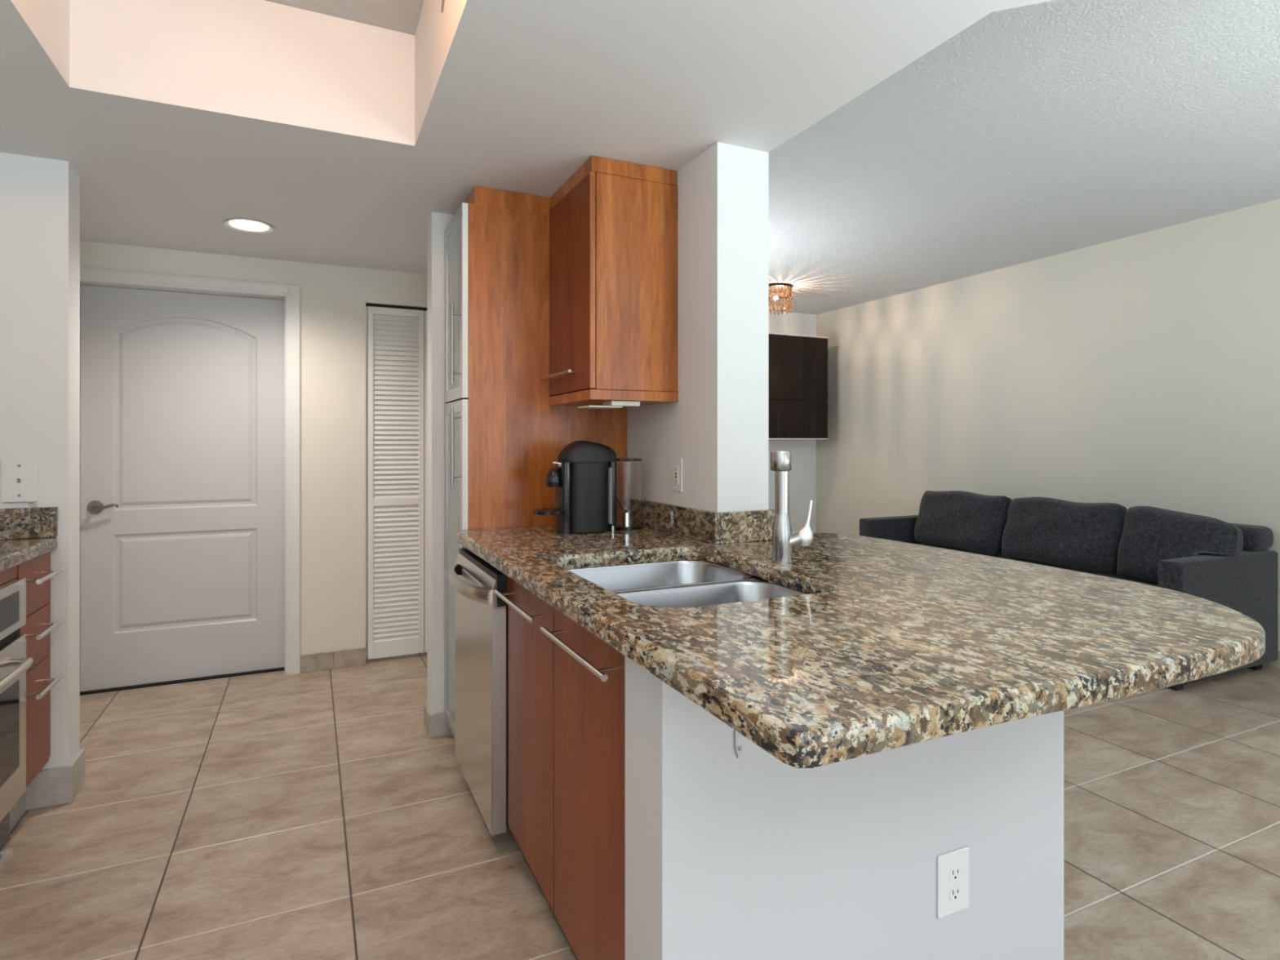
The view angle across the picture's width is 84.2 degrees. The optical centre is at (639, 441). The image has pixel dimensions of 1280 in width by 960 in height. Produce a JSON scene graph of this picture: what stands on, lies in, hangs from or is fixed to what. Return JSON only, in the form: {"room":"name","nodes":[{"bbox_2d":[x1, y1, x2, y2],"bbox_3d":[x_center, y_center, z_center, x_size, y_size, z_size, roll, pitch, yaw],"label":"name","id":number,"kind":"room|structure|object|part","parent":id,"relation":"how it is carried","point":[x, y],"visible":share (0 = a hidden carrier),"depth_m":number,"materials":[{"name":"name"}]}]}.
{"room":"kitchen","nodes":[
{"label":"kitchen","id":0,"kind":"room"},
{"bbox_2d":[0,151,454,769],"bbox_3d":[-1.516,0.140,2.782,2.810,2.240,0.145,0,0,-25],"label":"wall","id":1,"kind":"structure","parent":0,"point":[40,197],"depth_m":2.47,"materials":[{"name":"white paint"}]},
{"bbox_2d":[0,458,37,502],"bbox_3d":[-2.117,0.133,2.415,0.098,0.148,0.010,0,0,-25],"label":"wall jack plate","id":2,"kind":"object","parent":1,"relation":"attached to","point":[19,477],"visible":1,"depth_m":2.41,"materials":[{"name":"white plastic"}]},
{"bbox_2d":[3,501,36,507],"bbox_3d":[-2.109,0.216,2.409,0.090,0.022,0.006,0,0,-25],"label":"wire","id":3,"kind":"object","parent":2,"relation":"hanging from","point":[35,501],"visible":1,"depth_m":2.42,"materials":[{"name":"grey"}]},
{"bbox_2d":[0,506,57,539],"bbox_3d":[-2.332,0.278,2.309,0.687,0.104,0.020,0,0,-25],"label":"backsplash","id":4,"kind":"structure","parent":1,"relation":"attached to","point":[37,522],"depth_m":2.41,"materials":[{"name":"stone"}]},
{"bbox_2d":[26,764,72,810],"bbox_3d":[-2.067,1.196,2.438,0.181,0.128,0.013,0,0,-25],"label":"baseboard","id":5,"kind":"structure","parent":1,"relation":"attached to","point":[50,787],"depth_m":2.44,"materials":[{"name":"beige tile"}]},
{"bbox_2d":[68,748,84,800],"bbox_3d":[-2.025,1.196,2.546,0.013,0.128,0.148,0,0,-25],"label":"baseboard","id":6,"kind":"structure","parent":1,"relation":"attached to","point":[78,762],"depth_m":2.54,"materials":[{"name":"beige tile"}]},
{"bbox_2d":[423,703,431,736],"bbox_3d":[-0.923,1.211,3.078,0.013,0.098,0.136,0,0,-25],"label":"baseboard","id":7,"kind":"structure","parent":1,"relation":"attached to","point":[426,710],"depth_m":3.07,"materials":[{"name":"stone"}]},
{"bbox_2d":[428,712,453,738],"bbox_3d":[-0.834,1.211,3.036,0.139,0.098,0.013,0,0,-25],"label":"baseboard","id":8,"kind":"structure","parent":1,"relation":"attached to","point":[438,726],"depth_m":3.02,"materials":[{"name":"beige tile"}]},
{"bbox_2d":[80,240,426,672],"bbox_3d":[-1.909,-0.044,3.918,2.560,2.608,0.145,0,0,-25],"label":"wall","id":9,"kind":"structure","parent":0,"point":[333,298],"depth_m":3.92,"materials":[{"name":"beige paint"}]},
{"bbox_2d":[80,284,284,691],"bbox_3d":[-2.376,0.233,3.718,0.913,2.031,0.102,0,0,-25],"label":"door","id":10,"kind":"structure","parent":9,"relation":"in","point":[182,395],"depth_m":3.71,"materials":[{"name":"paint"}]},
{"bbox_3d":[-2.735,0.330,3.554,0.068,0.068,0.013,0,0,-25],"label":"handle","id":11,"kind":"part","parent":10,"relation":"part of","materials":[{"name":"silver metal"}]},
{"bbox_3d":[-2.680,0.327,3.547,0.116,0.034,0.050,0,0,-25],"label":"lever","id":12,"kind":"part","parent":10,"relation":"part of","materials":[{"name":"silver metal"}]},
{"bbox_2d":[80,666,284,695],"bbox_3d":[-2.385,1.254,3.736,0.916,0.011,0.070,0,0,-25],"label":"trim","id":13,"kind":"structure","parent":9,"relation":"attached to","point":[282,668],"depth_m":3.69,"materials":[{"name":"black rubber"}]},
{"bbox_2d":[80,266,300,675],"bbox_3d":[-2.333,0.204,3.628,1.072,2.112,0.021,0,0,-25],"label":"trim","id":14,"kind":"structure","parent":9,"relation":"attached to","point":[291,292],"depth_m":3.82,"materials":[{"name":"paint"}]},
{"bbox_2d":[301,647,365,672],"bbox_3d":[-1.699,1.211,3.929,0.331,0.098,0.013,0,0,-25],"label":"baseboard","id":15,"kind":"structure","parent":9,"relation":"attached to","point":[319,661],"depth_m":3.92,"materials":[{"name":"tile"}]},
{"bbox_2d":[367,306,423,659],"bbox_3d":[-1.413,0.234,4.103,0.309,2.008,0.030,0,0,-25],"label":"door","id":16,"kind":"structure","parent":9,"relation":"in","point":[395,336],"depth_m":4.09,"materials":[{"name":"paint"}]},
{"bbox_2d":[365,298,426,307],"bbox_3d":[-1.287,-0.799,4.193,0.639,0.022,0.114,0,0,-25],"label":"trim","id":17,"kind":"structure","parent":9,"relation":"attached to","point":[367,300],"depth_m":4.08,"materials":[{"name":"paint"}]},
{"bbox_2d":[365,303,426,311],"bbox_3d":[-1.279,-0.781,4.176,0.639,0.011,0.030,0,0,-25],"label":"trim","id":18,"kind":"structure","parent":9,"relation":"attached to","point":[366,304],"depth_m":4.10,"materials":[{"name":"black"}]},
{"bbox_2d":[424,311,426,652],"bbox_3d":[-1.130,0.234,4.235,0.309,2.008,0.030,0,0,-25],"label":"door","id":19,"kind":"structure","parent":9,"relation":"in","point":[425,312],"depth_m":4.16,"materials":[{"name":"paint"}]},
{"bbox_2d":[365,306,424,642],"bbox_3d":[-1.395,-0.044,4.647,1.010,2.608,0.100,0,0,-25],"label":"door frame","id":20,"kind":"structure","parent":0,"point":[366,306],"depth_m":4.44,"materials":[{"name":"beige paint"}]},
{"bbox_2d":[0,0,1053,274],"bbox_3d":[-0.472,-1.164,1.482,3.600,0.366,5.485,0,0,-25],"label":"ceiling","id":21,"kind":"structure","parent":0,"point":[177,121],"depth_m":2.14,"materials":[{"name":"paint"}]},
{"bbox_2d":[223,219,274,233],"bbox_3d":[-1.768,-0.976,3.203,0.200,0.008,0.200,0,0,-25],"label":"recessed light","id":22,"kind":"object","parent":21,"relation":"in","point":[249,226],"visible":1,"depth_m":3.20,"materials":[{"name":"paint"}]},
{"bbox_2d":[0,581,1279,959],"bbox_3d":[1.010,1.310,1.852,6.800,0.100,9.900,0,0,-25],"label":"floor","id":23,"kind":"structure","parent":0,"point":[316,815],"depth_m":2.25,"materials":[{"name":"tile"}]},
{"bbox_2d":[0,848,13,870],"bbox_3d":[-1.607,1.253,1.445,0.043,0.014,1.580,0,0,-25],"label":"trim","id":24,"kind":"structure","parent":23,"relation":"on","point":[5,855],"depth_m":2.13,"materials":[{"name":"grey stone"}]},
{"bbox_2d":[9,551,63,831],"bbox_3d":[-2.249,0.818,2.182,0.713,0.885,0.318,0,0,-25],"label":"base cabinet","id":25,"kind":"object","parent":23,"relation":"on","point":[38,627],"visible":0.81,"depth_m":2.31,"materials":[{"name":"brown wood"}]},
{"bbox_3d":[-1.971,0.464,2.290,0.020,0.175,0.279,0,0,-25],"label":"drawer","id":26,"kind":"part","parent":25,"relation":"part of","materials":[{"name":"brown wood"}]},
{"bbox_3d":[-1.971,0.641,2.290,0.020,0.174,0.279,0,0,-25],"label":"drawer","id":27,"kind":"part","parent":25,"relation":"part of","materials":[{"name":"brown wood"}]},
{"bbox_3d":[-1.971,0.910,2.290,0.020,0.359,0.279,0,0,-25],"label":"drawer","id":28,"kind":"part","parent":25,"relation":"part of","materials":[{"name":"brown wood"}]},
{"bbox_3d":[-1.940,0.438,2.305,0.048,0.016,0.220,0,0,-25],"label":"handle","id":29,"kind":"part","parent":25,"relation":"part of","materials":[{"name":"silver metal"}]},
{"bbox_3d":[-1.940,0.612,2.305,0.048,0.016,0.220,0,0,-25],"label":"handle","id":30,"kind":"part","parent":25,"relation":"part of","materials":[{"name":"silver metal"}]},
{"bbox_3d":[-1.940,0.798,2.305,0.048,0.016,0.220,0,0,-25],"label":"handle","id":31,"kind":"part","parent":25,"relation":"part of","materials":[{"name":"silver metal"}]},
{"bbox_2d":[448,547,508,835],"bbox_3d":[-0.303,0.831,2.521,0.713,0.858,0.596,0,0,-25],"label":"dishwasher","id":32,"kind":"object","parent":23,"relation":"on","point":[481,683],"visible":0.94,"depth_m":2.24,"materials":[{"name":"silver metal"}]},
{"bbox_3d":[-0.589,0.473,2.379,0.074,0.043,0.530,0,0,-25],"label":"handle","id":33,"kind":"part","parent":32,"relation":"part of","materials":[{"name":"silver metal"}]},
{"bbox_3d":[-0.424,0.844,2.138,0.039,0.678,0.003,0,0,-25],"label":"door","id":34,"kind":"part","parent":32,"relation":"part of","materials":[{"name":"silver metal"}]},
{"bbox_2d":[444,186,626,737],"bbox_3d":[-0.464,0.141,2.994,0.722,2.238,0.390,0,0,-25],"label":"pantry cabinet","id":35,"kind":"object","parent":23,"relation":"on","point":[503,435],"visible":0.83,"depth_m":2.78,"materials":[{"name":"brown wood"}]},
{"bbox_3d":[-0.746,0.511,2.863,0.022,1.342,0.389,0,0,-25],"label":"door","id":36,"kind":"part","parent":35,"relation":"part of","materials":[{"name":"silver metal"}]},
{"bbox_3d":[-0.747,0.511,2.863,0.012,1.252,0.299,0,0,-25],"label":"glass pane","id":37,"kind":"part","parent":35,"relation":"part of","materials":[{"name":"grey"}]},
{"bbox_3d":[-0.747,-0.536,2.863,0.012,0.649,0.299,0,0,-25],"label":"glass pane","id":38,"kind":"part","parent":35,"relation":"part of","materials":[{"name":"grey"}]},
{"bbox_3d":[-0.746,-0.536,2.863,0.022,0.739,0.389,0,0,-25],"label":"door","id":39,"kind":"part","parent":35,"relation":"part of","materials":[{"name":"silver metal"}]},
{"bbox_3d":[-0.701,0.020,2.696,0.039,0.310,0.012,0,0,-25],"label":"handle","id":40,"kind":"part","parent":35,"relation":"part of","materials":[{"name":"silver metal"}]},
{"bbox_3d":[-0.701,-0.373,2.696,0.039,0.310,0.012,0,0,-25],"label":"handle","id":41,"kind":"part","parent":35,"relation":"part of","materials":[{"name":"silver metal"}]},
{"bbox_3d":[-0.358,-0.286,2.841,0.659,1.243,0.020,0,0,-25],"label":"panel","id":42,"kind":"part","parent":35,"relation":"part of","materials":[{"name":"brown wood"}]},
{"bbox_2d":[493,576,625,959],"bbox_3d":[0.056,0.825,1.864,0.679,0.870,0.895,0,0,-25],"label":"base cabinet","id":43,"kind":"object","parent":23,"relation":"on","point":[566,684],"visible":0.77,"depth_m":1.61,"materials":[{"name":"brown wood"}]},
{"bbox_3d":[-0.335,0.449,1.951,0.044,0.014,0.388,0,0,-25],"label":"handle","id":44,"kind":"part","parent":43,"relation":"part of","materials":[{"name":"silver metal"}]},
{"bbox_3d":[-0.298,0.775,1.947,0.020,0.770,0.444,0,0,-25],"label":"door","id":45,"kind":"part","parent":43,"relation":"part of","materials":[{"name":"brown wood"}]},
{"bbox_3d":[-0.137,0.449,1.527,0.044,0.014,0.392,0,0,-25],"label":"handle","id":46,"kind":"part","parent":43,"relation":"part of","materials":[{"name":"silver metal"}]},
{"bbox_3d":[-0.108,0.775,1.540,0.020,0.770,0.446,0,0,-25],"label":"door","id":47,"kind":"part","parent":43,"relation":"part of","materials":[{"name":"brown wood"}]},
{"bbox_2d":[859,515,1278,690],"bbox_3d":[2.634,0.865,4.759,0.933,0.790,2.290,0,0,-25],"label":"sofa","id":48,"kind":"object","parent":23,"relation":"on","point":[1246,582],"visible":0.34,"depth_m":3.83,"materials":[{"name":"grey fabric"}]},
{"bbox_3d":[2.174,0.910,5.739,0.930,0.610,0.125,0,0,-25],"label":"arm","id":49,"kind":"part","parent":48,"relation":"part of","materials":[{"name":"grey fabric"}]},
{"bbox_2d":[914,490,1011,555],"bbox_3d":[2.403,0.591,5.313,0.277,0.437,0.765,0,0,-25],"label":"cushion","id":50,"kind":"object","parent":48,"relation":"on","point":[974,522],"visible":0.97,"depth_m":5.19,"materials":[{"name":"grey fabric"}]},
{"bbox_3d":[2.548,0.886,4.713,0.710,0.143,2.040,0,0,-25],"label":"seat","id":51,"kind":"part","parent":48,"relation":"part of","materials":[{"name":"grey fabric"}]},
{"bbox_2d":[1001,497,1127,572],"bbox_3d":[2.735,0.591,4.607,0.273,0.437,0.765,0,0,-25],"label":"cushion","id":52,"kind":"object","parent":48,"relation":"on","point":[1076,535],"visible":0.9,"depth_m":4.49,"materials":[{"name":"grey fabric"}]},
{"bbox_2d":[1116,506,1243,583],"bbox_3d":[3.022,0.594,3.991,0.284,0.431,0.583,0,0,-25],"label":"cushion","id":53,"kind":"object","parent":48,"relation":"on","point":[1150,535],"visible":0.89,"depth_m":3.98,"materials":[{"name":"grey fabric"}]},
{"bbox_3d":[2.962,0.714,4.913,0.208,0.488,2.268,0,0,-25],"label":"backrest","id":54,"kind":"part","parent":48,"relation":"part of","materials":[{"name":"grey fabric"}]},
{"bbox_3d":[3.093,0.910,3.773,0.930,0.610,0.115,0,0,-25],"label":"arm","id":55,"kind":"part","parent":48,"relation":"part of","materials":[{"name":"grey fabric"}]},
{"bbox_3d":[-1.674,0.818,0.894,0.665,0.885,1.198,0,0,-25],"label":"base cabinet","id":56,"kind":"object","parent":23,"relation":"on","visible":0},
{"bbox_2d":[0,565,33,851],"bbox_3d":[-2.019,0.792,1.753,0.727,0.835,0.646,0,0,-25],"label":"oven","id":57,"kind":"object","parent":56,"relation":"attached to","point":[14,662],"visible":0.99,"depth_m":2.06,"materials":[{"name":"silver metal"}]},
{"bbox_3d":[-2.058,0.395,1.735,0.642,0.039,0.646,0,0,-25],"label":"rail","id":58,"kind":"part","parent":57,"relation":"part of","materials":[{"name":"brown wood"}]},
{"bbox_3d":[-1.760,0.830,1.876,0.030,0.481,0.639,0,0,-25],"label":"door","id":59,"kind":"part","parent":57,"relation":"part of","materials":[{"name":"silver metal"}]},
{"bbox_3d":[-1.760,0.488,1.876,0.030,0.144,0.639,0,0,-25],"label":"control panel","id":60,"kind":"part","parent":57,"relation":"part of","materials":[{"name":"silver metal"}]},
{"bbox_3d":[-1.710,0.640,1.871,0.067,0.024,0.463,0,0,-25],"label":"handle","id":61,"kind":"part","parent":57,"relation":"part of","materials":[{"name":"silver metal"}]},
{"bbox_2d":[0,537,57,573],"bbox_3d":[-1.873,0.352,1.326,0.687,0.042,2.189,0,0,-25],"label":"countertop","id":62,"kind":"structure","parent":56,"relation":"on","point":[17,552],"depth_m":2.23,"materials":[{"name":"stone"}]},
{"bbox_2d":[626,142,768,582],"bbox_3d":[-0.534,-0.044,4.238,0.202,2.608,4.150,0,0,-25],"label":"wall partition","id":63,"kind":"structure","parent":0,"point":[718,424],"depth_m":2.38,"materials":[{"name":"white paint"}]},
{"bbox_2d":[540,155,678,406],"bbox_3d":[-0.130,-0.561,2.684,0.380,0.834,0.456,0,0,-25],"label":"upper cabinet","id":64,"kind":"object","parent":63,"relation":"attached to","point":[613,224],"visible":0.97,"depth_m":2.50,"materials":[{"name":"brown wood"}]},
{"bbox_3d":[-0.306,-0.250,2.660,0.040,0.012,0.338,0,0,-25],"label":"handle","id":65,"kind":"part","parent":64,"relation":"part of","materials":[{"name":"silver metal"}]},
{"bbox_3d":[-0.258,-0.552,2.626,0.020,0.739,0.448,0,0,-25],"label":"door","id":66,"kind":"part","parent":64,"relation":"part of","materials":[{"name":"brown wood"}]},
{"bbox_2d":[577,400,639,408],"bbox_3d":[-0.112,-0.132,2.528,0.190,0.024,0.125,0,0,-25],"label":"light","id":67,"kind":"object","parent":64,"relation":"attached to","point":[608,404],"visible":1,"depth_m":2.49,"materials":[{"name":"beige plastic"}]},
{"bbox_3d":[-0.143,-0.122,2.519,0.125,0.006,0.115,0,0,-25],"label":"arm plate","id":68,"kind":"part","parent":67,"relation":"part of","materials":[{"name":"beige plastic"}]},
{"bbox_3d":[-0.112,-0.162,2.692,0.341,0.035,0.456,0,0,-25],"label":"light rail","id":69,"kind":"part","parent":64,"relation":"part of","materials":[{"name":"brown wood"}]},
{"bbox_2d":[671,457,682,492],"bbox_3d":[0.133,0.121,2.559,0.010,0.120,0.074,0,0,-25],"label":"wall outlet","id":70,"kind":"object","parent":63,"relation":"attached to","point":[677,464],"visible":1,"depth_m":2.55,"materials":[{"name":"white plastic"}]},
{"bbox_2d":[674,465,678,484],"bbox_3d":[0.131,0.121,2.558,0.003,0.068,0.033,0,0,-25],"label":"receptacle","id":71,"kind":"object","parent":70,"relation":"attached to","point":[676,467],"depth_m":2.55,"materials":[{"name":"grey plastic"}]},
{"bbox_2d":[641,498,720,543],"bbox_3d":[0.094,0.281,2.628,0.021,0.101,0.745,0,0,-25],"label":"backsplash","id":72,"kind":"structure","parent":63,"relation":"attached to","point":[702,525],"depth_m":2.48,"materials":[{"name":"stone"}]},
{"bbox_2d":[265,0,1279,315],"bbox_3d":[1.010,-1.398,1.852,6.800,0.100,9.900,0,0,-25],"label":"ceiling","id":73,"kind":"structure","parent":0,"point":[1042,130],"depth_m":3.20,"materials":[{"name":"white paint"}]},
{"bbox_2d":[440,0,444,13],"bbox_3d":[-0.468,-1.235,1.514,0.180,0.224,0.670,0,0,6],"label":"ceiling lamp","id":74,"kind":"object","parent":73,"relation":"attached to","point":[442,1],"visible":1,"depth_m":1.84,"materials":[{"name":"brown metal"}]},
{"bbox_2d":[768,283,792,315],"bbox_3d":[1.179,-1.235,6.148,0.290,0.224,0.290,0,0,-25],"label":"crystal ceiling light","id":75,"kind":"object","parent":73,"relation":"attached to","point":[784,291],"visible":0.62,"depth_m":6.03,"materials":[{"name":"clear glass"}]},
{"bbox_3d":[1.179,-1.337,6.148,0.290,0.020,0.290,0,0,-25],"label":"plate","id":76,"kind":"part","parent":75,"relation":"part of","materials":[{"name":"brown metal"}]},
{"bbox_2d":[768,311,816,533],"bbox_3d":[0.274,-0.044,6.840,3.468,2.608,0.120,0,0,-25],"label":"wall","id":77,"kind":"structure","parent":0,"point":[802,473],"depth_m":7.42,"materials":[{"name":"white paint"}]},
{"bbox_2d":[768,333,828,439],"bbox_3d":[1.286,-0.527,6.984,1.046,1.006,0.474,0,0,-25],"label":"upper cabinet","id":78,"kind":"object","parent":77,"relation":"attached to","point":[798,364],"visible":0.59,"depth_m":6.83,"materials":[{"name":"brown wood"}]},
{"bbox_3d":[1.379,-0.215,6.781,1.043,0.365,0.021,0,0,-25],"label":"door","id":79,"kind":"part","parent":78,"relation":"part of","materials":[{"name":"brown wood"}]},
{"bbox_3d":[1.379,-0.712,6.781,1.043,0.616,0.021,0,0,-25],"label":"door","id":80,"kind":"part","parent":78,"relation":"part of","materials":[{"name":"brown wood"}]},
{"bbox_3d":[1.286,-1.026,6.984,1.046,0.008,0.474,0,0,-25],"label":"panel","id":81,"kind":"part","parent":78,"relation":"part of","materials":[{"name":"paint"}]},
{"bbox_3d":[1.286,-0.028,6.984,1.046,0.008,0.474,0,0,-25],"label":"panel","id":82,"kind":"part","parent":78,"relation":"part of","materials":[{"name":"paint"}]},
{"bbox_2d":[625,656,1063,959],"bbox_3d":[0.308,0.818,1.827,1.033,0.884,0.929,0,0,-25],"label":"wall","id":83,"kind":"structure","parent":0,"point":[753,855],"depth_m":1.34,"materials":[{"name":"paint"}]},
{"bbox_2d":[733,729,742,758],"bbox_3d":[0.173,0.526,1.248,0.016,0.062,0.005,0,0,-25],"label":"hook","id":84,"kind":"object","parent":83,"relation":"attached to","point":[734,730],"visible":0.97,"depth_m":1.25,"materials":[{"name":"grey metal"}]},
{"bbox_2d":[718,509,774,543],"bbox_3d":[0.357,0.281,2.351,0.218,0.101,0.021,0,0,-25],"label":"backsplash","id":85,"kind":"structure","parent":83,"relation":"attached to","point":[736,526],"depth_m":2.34,"materials":[{"name":"stone"}]},
{"bbox_2d":[454,524,1265,768],"bbox_3d":[0.330,0.353,2.001,1.300,0.043,2.080,0,0,-25],"label":"countertop","id":86,"kind":"structure","parent":83,"relation":"on","point":[889,644],"depth_m":1.22,"materials":[{"name":"stone"}]},
{"bbox_2d":[532,440,642,533],"bbox_3d":[-0.194,0.164,2.660,0.443,0.335,0.202,0,0,-25],"label":"coffee machine","id":87,"kind":"object","parent":86,"relation":"on","point":[597,491],"visible":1,"depth_m":2.57,"materials":[{"name":"black plastic"}]},
{"bbox_3d":[-0.312,0.130,2.570,0.060,0.066,0.060,0,0,-25],"label":"spout","id":88,"kind":"part","parent":87,"relation":"part of","materials":[{"name":"black plastic"}]},
{"bbox_3d":[-0.284,0.083,2.550,0.060,0.023,0.019,0,0,5],"label":"lever","id":89,"kind":"part","parent":87,"relation":"part of","materials":[{"name":"silver metal"}]},
{"bbox_3d":[-0.110,0.199,2.600,0.009,0.205,0.021,0,0,-25],"label":"trim","id":90,"kind":"part","parent":87,"relation":"part of","materials":[{"name":"grey metal"}]},
{"bbox_3d":[-0.047,0.197,2.693,0.106,0.245,0.106,0,0,-25],"label":"water tank","id":91,"kind":"part","parent":87,"relation":"part of","materials":[{"name":"clear plastic"}]},
{"bbox_3d":[-0.047,0.326,2.693,0.100,0.011,0.100,0,0,-25],"label":"tank","id":92,"kind":"part","parent":87,"relation":"part of","materials":[{"name":"black plastic"}]},
{"bbox_3d":[-0.048,0.068,2.693,0.115,0.009,0.114,0,0,-25],"label":"tank lid","id":93,"kind":"part","parent":87,"relation":"part of","materials":[{"name":"black plastic"}]},
{"bbox_2d":[568,560,806,607],"bbox_3d":[0.107,0.466,1.823,0.546,0.181,0.751,0,0,-25],"label":"sink","id":94,"kind":"object","parent":86,"relation":"in","point":[685,583],"visible":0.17,"depth_m":1.97,"materials":[{"name":"silver metal"}]},
{"bbox_3d":[0.024,0.466,2.004,0.542,0.181,0.354,0,0,-25],"label":"bowl","id":95,"kind":"part","parent":94,"relation":"part of","materials":[{"name":"silver metal"}]},
{"bbox_3d":[0.176,0.466,1.654,0.528,0.181,0.386,0,0,-25],"label":"bowl","id":96,"kind":"part","parent":94,"relation":"part of","materials":[{"name":"silver metal"}]},
{"bbox_2d":[769,451,813,564],"bbox_3d":[0.416,0.179,1.945,0.118,0.306,0.058,0,0,-6],"label":"kitchen faucet","id":97,"kind":"object","parent":86,"relation":"on","point":[784,540],"visible":1,"depth_m":1.92,"materials":[{"name":"silver metal"}]},
{"bbox_3d":[0.453,0.223,1.932,0.051,0.124,0.025,0,0,-16],"label":"lever","id":98,"kind":"part","parent":97,"relation":"part of","materials":[{"name":"silver metal"}]},
{"bbox_2d":[937,845,968,919],"bbox_3d":[0.652,0.915,1.470,0.090,0.129,0.009,0,0,-25],"label":"wall outlet","id":99,"kind":"object","parent":83,"relation":"attached to","point":[953,867],"visible":1,"depth_m":1.47,"materials":[{"name":"white plastic"}]},
{"bbox_2d":[948,884,961,901],"bbox_3d":[0.653,0.935,1.467,0.034,0.029,0.002,0,0,-25],"label":"receptacle","id":100,"kind":"object","parent":99,"relation":"attached to","point":[954,891],"depth_m":1.47,"materials":[{"name":"white plastic"}]},
{"bbox_2d":[948,865,961,881],"bbox_3d":[0.653,0.894,1.467,0.034,0.029,0.002,0,0,-25],"label":"receptacle","id":101,"kind":"object","parent":99,"relation":"attached to","point":[954,871],"depth_m":1.47,"materials":[{"name":"white plastic"}]},
{"bbox_2d":[816,199,1279,651],"bbox_3d":[3.937,-0.044,3.243,0.120,2.608,9.740,0,0,-25],"label":"wall","id":102,"kind":"structure","parent":0,"point":[1143,369],"depth_m":4.95,"materials":[{"name":"beige paint"}]},
{"bbox_2d":[1262,650,1279,669],"bbox_3d":[3.864,1.211,3.242,0.012,0.098,9.400,0,0,-25],"label":"baseboard","id":103,"kind":"structure","parent":102,"relation":"attached to","point":[1276,664],"depth_m":3.94,"materials":[{"name":"tile"}]}
]}

